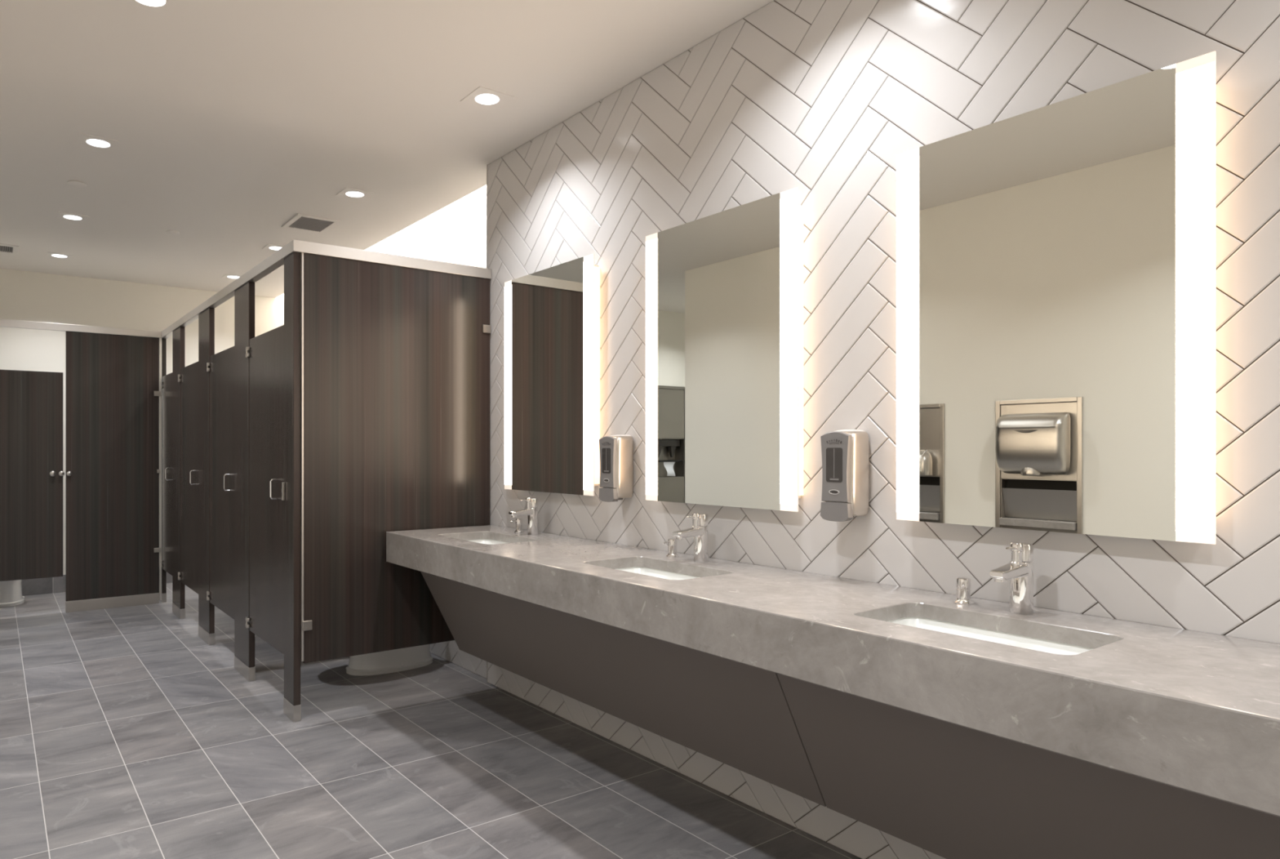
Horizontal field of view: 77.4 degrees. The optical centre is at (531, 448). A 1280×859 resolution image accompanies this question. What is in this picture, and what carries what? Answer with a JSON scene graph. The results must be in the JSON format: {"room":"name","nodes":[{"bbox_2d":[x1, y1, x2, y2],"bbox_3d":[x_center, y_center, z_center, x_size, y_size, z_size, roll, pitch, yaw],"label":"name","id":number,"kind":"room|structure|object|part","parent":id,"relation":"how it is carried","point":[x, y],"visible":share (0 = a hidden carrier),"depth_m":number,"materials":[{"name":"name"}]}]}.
{"room":"public restroom","nodes":[
{"label":"public restroom","id":0,"kind":"room"},
{"bbox_2d":[0,268,284,574],"bbox_3d":[-3.603,-0.360,7.226,3.610,3.200,0.100,0,0,-34],"label":"wall","id":1,"kind":"structure","parent":0,"point":[24,295],"depth_m":6.95,"materials":[{"name":"white paint"}]},
{"bbox_2d":[21,572,172,595],"bbox_3d":[-3.819,1.165,7.011,2.810,0.150,0.012,0,0,-34],"label":"baseboard","id":2,"kind":"structure","parent":1,"relation":"attached to","point":[49,584],"depth_m":6.77,"materials":[{"name":"grey tile"}]},
{"bbox_2d":[0,0,774,297],"bbox_3d":[-1.796,-1.710,2.679,5.450,0.400,9.450,0,0,-34],"label":"ceiling","id":3,"kind":"structure","parent":0,"point":[232,121],"depth_m":3.47,"materials":[{"name":"white paint"}]},
{"bbox_2d":[0,243,18,253],"bbox_3d":[-4.006,-1.506,5.901,0.290,0.008,0.275,0,0,-34],"label":"ceiling vent","id":4,"kind":"object","parent":3,"relation":"in","point":[5,248],"visible":1,"depth_m":5.94,"materials":[{"name":"white metal"}]},
{"bbox_2d":[0,245,13,252],"bbox_3d":[-4.006,-1.506,5.901,0.217,0.006,0.205,0,0,-34],"label":"grille","id":5,"kind":"object","parent":4,"relation":"attached to","point":[2,248],"depth_m":5.95,"materials":[{"name":"grey metal"}]},
{"bbox_2d":[46,251,72,259],"bbox_3d":[-3.684,-1.508,6.166,0.170,0.005,0.170,0,0,-34],"label":"recessed light","id":6,"kind":"object","parent":3,"relation":"in","point":[54,255],"visible":1,"depth_m":6.16,"materials":[{"name":"white"}]},
{"bbox_2d":[56,211,88,222],"bbox_3d":[-2.986,-1.508,5.141,0.170,0.005,0.170,0,0,-34],"label":"recessed light","id":7,"kind":"object","parent":3,"relation":"in","point":[64,215],"visible":1,"depth_m":5.13,"materials":[{"name":"white"}]},
{"bbox_2d":[66,180,86,186],"bbox_3d":[-2.578,-1.505,4.480,0.096,0.010,0.096,0,0,-34],"label":"cap","id":8,"kind":"object","parent":3,"relation":"attached to","point":[74,183],"visible":1,"depth_m":4.47,"materials":[{"name":"white"}]},
{"bbox_2d":[76,133,119,151],"bbox_3d":[-2.135,-1.508,3.894,0.170,0.005,0.170,0,0,-34],"label":"recessed light","id":9,"kind":"object","parent":3,"relation":"in","point":[84,140],"visible":1,"depth_m":3.88,"materials":[{"name":"white"}]},
{"bbox_2d":[116,0,177,17],"bbox_3d":[-1.279,-1.508,2.638,0.170,0.005,0.170,0,0,-34],"label":"recessed light","id":10,"kind":"object","parent":3,"relation":"in","point":[166,7],"visible":1,"depth_m":2.68,"materials":[{"name":"white"}]},
{"bbox_2d":[221,273,240,279],"bbox_3d":[-2.609,-1.508,6.923,0.170,0.005,0.170,0,0,-34],"label":"recessed light","id":11,"kind":"object","parent":3,"relation":"in","point":[225,276],"visible":0.76,"depth_m":6.89,"materials":[{"name":"white"}]},
{"bbox_2d":[262,244,284,251],"bbox_3d":[-1.915,-1.508,5.932,0.170,0.005,0.170,0,0,-34],"label":"recessed light","id":12,"kind":"object","parent":3,"relation":"in","point":[268,246],"visible":0.72,"depth_m":5.91,"materials":[{"name":"white"}]},
{"bbox_2d":[281,213,341,233],"bbox_3d":[-1.474,-1.506,5.286,0.290,0.008,0.355,0,0,-34],"label":"ceiling vent","id":13,"kind":"object","parent":3,"relation":"in","point":[304,222],"visible":1,"depth_m":5.27,"materials":[{"name":"white metal"}]},
{"bbox_2d":[288,216,333,231],"bbox_3d":[-1.474,-1.506,5.286,0.217,0.006,0.285,0,0,-34],"label":"grille","id":14,"kind":"object","parent":13,"relation":"attached to","point":[301,223],"depth_m":5.29,"materials":[{"name":"grey metal"}]},
{"bbox_2d":[336,186,373,200],"bbox_3d":[-1.045,-1.508,4.674,0.170,0.005,0.170,0,0,-34],"label":"recessed light","id":15,"kind":"object","parent":3,"relation":"in","point":[350,193],"visible":1,"depth_m":4.67,"materials":[{"name":"white"}]},
{"bbox_2d":[460,85,514,111],"bbox_3d":[-0.191,-1.508,3.404,0.170,0.005,0.170,0,0,-34],"label":"recessed light","id":16,"kind":"object","parent":3,"relation":"in","point":[482,97],"visible":1,"depth_m":3.40,"materials":[{"name":"white"}]},
{"bbox_2d":[365,184,486,268],"bbox_3d":[-1.023,-0.885,6.292,0.100,1.950,4.350,0,0,-34],"label":"wall","id":17,"kind":"structure","parent":0,"point":[460,237],"depth_m":5.53,"materials":[{"name":"white paint"}]},
{"bbox_2d":[374,193,486,251],"bbox_3d":[-1.060,-1.654,6.267,0.020,0.008,4.350,0,0,-34],"label":"trim","id":18,"kind":"structure","parent":17,"relation":"attached to","point":[484,195],"depth_m":5.73,"materials":[{"name":"silver metal"}]},
{"bbox_2d":[0,582,861,858],"bbox_3d":[-1.734,1.270,2.721,5.600,0.060,9.450,0,0,-34],"label":"floor","id":19,"kind":"structure","parent":0,"point":[125,733],"depth_m":3.09,"materials":[{"name":"grey tile"}]},
{"bbox_2d":[0,579,24,607],"bbox_3d":[-4.237,0.870,6.370,0.372,0.740,0.574,0,0,-34],"label":"toilet","id":20,"kind":"object","parent":19,"relation":"on","point":[11,591],"visible":0.24,"depth_m":6.25,"materials":[{"name":"white ceramic"}]},
{"bbox_2d":[0,330,161,612],"bbox_3d":[-3.693,0.172,5.874,1.731,2.135,0.070,0,0,-34],"label":"stall","id":21,"kind":"object","parent":19,"relation":"on","point":[113,389],"visible":1,"depth_m":6.07,"materials":[{"name":"brown wood"}]},
{"bbox_3d":[-3.922,0.192,5.738,0.895,1.544,0.026,0,0,-34],"label":"door","id":22,"kind":"part","parent":21,"relation":"part of","materials":[{"name":"brown laminate"}]},
{"bbox_3d":[-3.589,0.184,5.924,0.042,0.042,0.037,0,0,-34],"label":"knob","id":23,"kind":"part","parent":21,"relation":"part of","materials":[{"name":"silver metal"}]},
{"bbox_3d":[-3.543,0.185,5.955,0.038,0.038,0.037,0,0,-34],"label":"knob","id":24,"kind":"part","parent":21,"relation":"part of","materials":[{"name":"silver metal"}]},
{"bbox_3d":[-3.501,0.186,5.984,0.036,0.036,0.037,0,0,-34],"label":"knob","id":25,"kind":"part","parent":21,"relation":"part of","materials":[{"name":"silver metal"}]},
{"bbox_3d":[-3.271,0.131,6.183,0.647,2.051,0.032,0,0,-34],"label":"panel","id":26,"kind":"part","parent":21,"relation":"part of","materials":[{"name":"brown laminate"}]},
{"bbox_2d":[160,326,185,618],"bbox_3d":[-2.366,0.172,6.390,1.098,2.135,0.818,0,0,-34],"label":"stall","id":27,"kind":"object","parent":19,"relation":"on","point":[171,387],"visible":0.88,"depth_m":6.01,"materials":[{"name":"brown laminate"}]},
{"bbox_3d":[-2.846,0.191,6.205,0.026,1.554,0.442,0,0,-34],"label":"door","id":28,"kind":"part","parent":27,"relation":"part of","materials":[{"name":"brown laminate"}]},
{"bbox_3d":[-2.807,0.192,6.092,0.033,0.100,0.008,0,0,-34],"label":"handle","id":29,"kind":"part","parent":27,"relation":"part of","materials":[{"name":"silver metal"}]},
{"bbox_2d":[177,307,214,644],"bbox_3d":[-1.879,0.172,5.676,1.098,2.135,0.958,0,0,-34],"label":"stall","id":30,"kind":"object","parent":19,"relation":"on","point":[194,380],"visible":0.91,"depth_m":5.22,"materials":[{"name":"brown laminate"}]},
{"bbox_3d":[-2.375,0.191,5.515,0.026,1.554,0.612,0,0,-34],"label":"door","id":31,"kind":"part","parent":30,"relation":"part of","materials":[{"name":"brown wood"}]},
{"bbox_3d":[-2.288,0.192,5.332,0.033,0.100,0.008,0,0,-34],"label":"handle","id":32,"kind":"part","parent":30,"relation":"part of","materials":[{"name":"silver metal"}]},
{"bbox_2d":[0,239,491,338],"bbox_3d":[-2.165,-0.921,5.072,4.309,0.052,1.600,0,0,29],"label":"headrail","id":33,"kind":"object","parent":30,"relation":"on","point":[276,260],"visible":0.98,"depth_m":4.08,"materials":[{"name":"silver metal"}]},
{"bbox_3d":[-3.703,-0.921,5.886,1.730,0.052,0.044,0,0,-34],"label":"rail","id":34,"kind":"part","parent":33,"relation":"part of","materials":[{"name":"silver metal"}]},
{"bbox_3d":[-2.033,-0.921,5.011,0.044,0.052,3.379,0,0,-34],"label":"door rail","id":35,"kind":"part","parent":33,"relation":"part of","materials":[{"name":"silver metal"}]},
{"bbox_3d":[-0.654,-0.921,3.880,1.047,0.052,0.044,0,0,-34],"label":"rail","id":36,"kind":"part","parent":33,"relation":"part of","materials":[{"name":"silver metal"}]},
{"bbox_2d":[206,281,255,680],"bbox_3d":[-1.352,0.172,4.904,1.098,2.135,0.958,0,0,-34],"label":"stall","id":37,"kind":"object","parent":19,"relation":"on","point":[229,368],"visible":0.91,"depth_m":4.49,"materials":[{"name":"brown wood"}]},
{"bbox_3d":[-1.846,0.191,4.739,0.026,1.554,0.622,0,0,-34],"label":"door","id":38,"kind":"part","parent":37,"relation":"part of","materials":[{"name":"brown laminate"}]},
{"bbox_3d":[-1.756,0.192,4.551,0.033,0.100,0.008,0,0,-34],"label":"handle","id":39,"kind":"part","parent":37,"relation":"part of","materials":[{"name":"silver metal"}]},
{"bbox_2d":[245,252,490,721],"bbox_3d":[-0.880,0.172,4.184,1.067,2.135,0.809,0,0,-34],"label":"stall","id":40,"kind":"object","parent":19,"relation":"on","point":[370,402],"visible":1,"depth_m":3.81,"materials":[{"name":"brown wood"}]},
{"bbox_3d":[-1.324,0.191,3.973,0.026,1.554,0.605,0,0,-34],"label":"door","id":41,"kind":"part","parent":40,"relation":"part of","materials":[{"name":"brown laminate"}]},
{"bbox_3d":[-1.238,0.192,3.792,0.033,0.100,0.008,0,0,-34],"label":"handle","id":42,"kind":"part","parent":40,"relation":"part of","materials":[{"name":"silver metal"}]},
{"bbox_3d":[-0.634,0.042,3.892,0.991,1.873,0.026,0,0,-34],"label":"panel","id":43,"kind":"part","parent":40,"relation":"part of","materials":[{"name":"brown wood"}]},
{"bbox_2d":[345,644,432,675],"bbox_3d":[-0.829,0.870,4.494,0.700,0.740,0.372,0,0,-34],"label":"toilet","id":44,"kind":"object","parent":19,"relation":"on","point":[417,656],"visible":0.27,"depth_m":4.39,"materials":[{"name":"white ceramic"}]},
{"bbox_2d":[430,0,1279,858],"bbox_3d":[0.174,-0.135,4.022,0.480,2.750,9.450,0,0,-34],"label":"wall","id":45,"kind":"structure","parent":0,"point":[820,98],"depth_m":2.39,"materials":[{"name":"white tile"}]},
{"bbox_2d":[486,164,488,682],"bbox_3d":[-0.235,-0.135,4.197,0.006,2.750,0.006,0,0,-34],"label":"trim","id":46,"kind":"structure","parent":45,"relation":"attached to","point":[486,165],"depth_m":4.20,"materials":[{"name":"silver metal"}]},
{"bbox_2d":[504,253,599,495],"bbox_3d":[0.084,-0.318,3.682,0.048,1.036,0.708,0,0,-34],"label":"mirror","id":47,"kind":"object","parent":45,"relation":"attached to","point":[552,314],"visible":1,"depth_m":3.61,"materials":[{"name":"clear glass"}]},
{"bbox_2d":[594,266,599,484],"bbox_3d":[0.276,-0.318,3.406,0.042,0.936,0.010,0,0,-34],"label":"diffuser","id":48,"kind":"object","parent":47,"relation":"attached to","point":[597,269],"depth_m":3.40,"materials":[{"name":"white plastic"}]},
{"bbox_2d":[599,434,633,502],"bbox_3d":[0.350,0.077,3.238,0.114,0.273,0.102,0,0,-34],"label":"soap dispenser","id":49,"kind":"object","parent":45,"relation":"attached to","point":[616,451],"visible":1,"depth_m":3.20,"materials":[{"name":"silver metal"}]},
{"bbox_3d":[0.311,0.052,3.211,0.016,0.208,0.096,0,0,-34],"label":"plate","id":50,"kind":"part","parent":49,"relation":"part of","materials":[{"name":"grey plastic"}]},
{"bbox_3d":[0.364,-0.056,3.247,0.078,0.006,0.076,0,0,-34],"label":"lid","id":51,"kind":"part","parent":49,"relation":"part of","materials":[{"name":"silver metal"}]},
{"bbox_2d":[645,186,803,511],"bbox_3d":[0.668,-0.318,2.826,0.048,1.036,0.708,0,0,-34],"label":"mirror","id":52,"kind":"object","parent":45,"relation":"attached to","point":[724,290],"visible":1,"depth_m":2.76,"materials":[{"name":"clear glass"}]},
{"bbox_2d":[798,204,803,495],"bbox_3d":[0.861,-0.318,2.549,0.042,0.936,0.010,0,0,-34],"label":"diffuser","id":53,"kind":"object","parent":52,"relation":"attached to","point":[800,207],"depth_m":2.55,"materials":[{"name":"white plastic"}]},
{"bbox_2d":[386,524,1279,817],"bbox_3d":[0.970,0.469,1.890,0.606,0.145,5.030,0,0,-34],"label":"countertop","id":54,"kind":"structure","parent":45,"relation":"attached to","point":[1197,712],"depth_m":1.70,"materials":[{"name":"grey stone"}]},
{"bbox_2d":[468,538,508,544],"bbox_3d":[-0.197,0.494,3.558,0.344,0.118,0.536,0,0,-34],"label":"sink","id":55,"kind":"object","parent":54,"relation":"in","point":[488,541],"visible":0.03,"depth_m":3.80,"materials":[{"name":"white ceramic"}]},
{"bbox_2d":[511,518,524,532],"bbox_3d":[-0.068,0.364,3.772,0.070,0.066,0.047,0,0,-34],"label":"soap pump","id":56,"kind":"object","parent":54,"relation":"on","point":[518,521],"visible":1,"depth_m":3.76,"materials":[{"name":"silver metal"}]},
{"bbox_2d":[508,497,537,534],"bbox_3d":[-0.036,0.311,3.660,0.148,0.171,0.047,0,0,-34],"label":"faucet","id":57,"kind":"object","parent":54,"relation":"on","point":[531,510],"visible":1,"depth_m":3.67,"materials":[{"name":"silver metal"}]},
{"bbox_3d":[-0.048,0.292,3.651,0.118,0.030,0.043,0,0,-34],"label":"spout","id":58,"kind":"part","parent":57,"relation":"part of","materials":[{"name":"silver metal"}]},
{"bbox_3d":[-0.027,0.254,3.666,0.062,0.056,0.028,0,0,-34],"label":"lever","id":59,"kind":"part","parent":57,"relation":"part of","materials":[{"name":"silver metal"}]},
{"bbox_3d":[0.010,0.251,3.691,0.037,0.043,0.045,0,0,-34],"label":"handle","id":60,"kind":"part","parent":57,"relation":"part of","materials":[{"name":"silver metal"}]},
{"bbox_2d":[420,571,826,806],"bbox_3d":[0.234,0.772,3.078,0.486,0.459,2.098,0,0,-34],"label":"skirt","id":61,"kind":"object","parent":54,"relation":"attached to","point":[738,715],"visible":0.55,"depth_m":2.66,"materials":[{"name":"grey laminate"}]},
{"bbox_2d":[617,566,698,579],"bbox_3d":[0.416,0.494,2.659,0.344,0.118,0.536,0,0,-34],"label":"sink","id":62,"kind":"object","parent":54,"relation":"in","point":[639,570],"visible":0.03,"depth_m":2.85,"materials":[{"name":"white ceramic"}]},
{"bbox_2d":[662,537,679,557],"bbox_3d":[0.512,0.364,2.914,0.070,0.066,0.047,0,0,-34],"label":"soap pump","id":63,"kind":"object","parent":54,"relation":"on","point":[672,542],"visible":1,"depth_m":2.91,"materials":[{"name":"silver metal"}]},
{"bbox_2d":[672,512,708,561],"bbox_3d":[0.558,0.311,2.771,0.148,0.171,0.047,0,0,-34],"label":"faucet","id":64,"kind":"object","parent":54,"relation":"on","point":[700,529],"visible":1,"depth_m":2.78,"materials":[{"name":"silver metal"}]},
{"bbox_3d":[0.546,0.292,2.763,0.118,0.030,0.043,0,0,-34],"label":"spout","id":65,"kind":"part","parent":64,"relation":"part of","materials":[{"name":"silver metal"}]},
{"bbox_3d":[0.567,0.254,2.777,0.062,0.056,0.028,0,0,-34],"label":"lever","id":66,"kind":"part","parent":64,"relation":"part of","materials":[{"name":"silver metal"}]},
{"bbox_3d":[0.604,0.251,2.803,0.037,0.043,0.045,0,0,-34],"label":"handle","id":67,"kind":"part","parent":64,"relation":"part of","materials":[{"name":"silver metal"}]},
{"bbox_2d":[953,576,973,604],"bbox_3d":[1.108,0.364,2.026,0.047,0.066,0.070,0,0,29],"label":"soap pump","id":68,"kind":"object","parent":54,"relation":"on","point":[962,584],"visible":1,"depth_m":2.02,"materials":[{"name":"silver metal"}]},
{"bbox_2d":[887,617,1093,654],"bbox_3d":[1.012,0.494,1.786,0.344,0.118,0.536,0,0,-34],"label":"sink","id":69,"kind":"object","parent":54,"relation":"in","point":[1042,645],"visible":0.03,"depth_m":1.89,"materials":[{"name":"white ceramic"}]},
{"bbox_2d":[989,542,1033,613],"bbox_3d":[1.149,0.311,1.892,0.148,0.171,0.047,0,0,-34],"label":"faucet","id":70,"kind":"object","parent":54,"relation":"on","point":[1020,571],"visible":1,"depth_m":1.90,"materials":[{"name":"silver metal"}]},
{"bbox_3d":[1.137,0.292,1.884,0.118,0.030,0.043,0,0,-34],"label":"spout","id":71,"kind":"part","parent":70,"relation":"part of","materials":[{"name":"silver metal"}]},
{"bbox_3d":[1.158,0.254,1.898,0.062,0.056,0.028,0,0,-34],"label":"lever","id":72,"kind":"part","parent":70,"relation":"part of","materials":[{"name":"silver metal"}]},
{"bbox_3d":[1.195,0.251,1.924,0.037,0.043,0.045,0,0,-34],"label":"handle","id":73,"kind":"part","parent":70,"relation":"part of","materials":[{"name":"silver metal"}]},
{"bbox_2d":[777,673,1279,858],"bbox_3d":[1.632,0.772,1.027,0.486,0.459,2.859,0,0,-34],"label":"skirt","id":74,"kind":"object","parent":54,"relation":"attached to","point":[945,789],"visible":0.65,"depth_m":1.72,"materials":[{"name":"grey laminate"}]},
{"bbox_2d":[820,429,869,521],"bbox_3d":[0.942,0.077,2.369,0.114,0.273,0.102,0,0,-34],"label":"soap dispenser","id":75,"kind":"object","parent":45,"relation":"attached to","point":[845,452],"visible":1,"depth_m":2.33,"materials":[{"name":"silver metal"}]},
{"bbox_3d":[0.903,0.052,2.343,0.016,0.208,0.096,0,0,-34],"label":"plate","id":76,"kind":"part","parent":75,"relation":"part of","materials":[{"name":"grey plastic"}]},
{"bbox_3d":[0.956,-0.056,2.379,0.078,0.006,0.076,0,0,-34],"label":"lid","id":77,"kind":"part","parent":75,"relation":"part of","materials":[{"name":"silver metal"}]},
{"bbox_2d":[896,50,1216,544],"bbox_3d":[1.256,-0.318,1.964,0.048,1.036,0.708,0,0,-34],"label":"mirror","id":78,"kind":"object","parent":45,"relation":"attached to","point":[1056,262],"visible":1,"depth_m":1.89,"materials":[{"name":"clear glass"}]}
]}

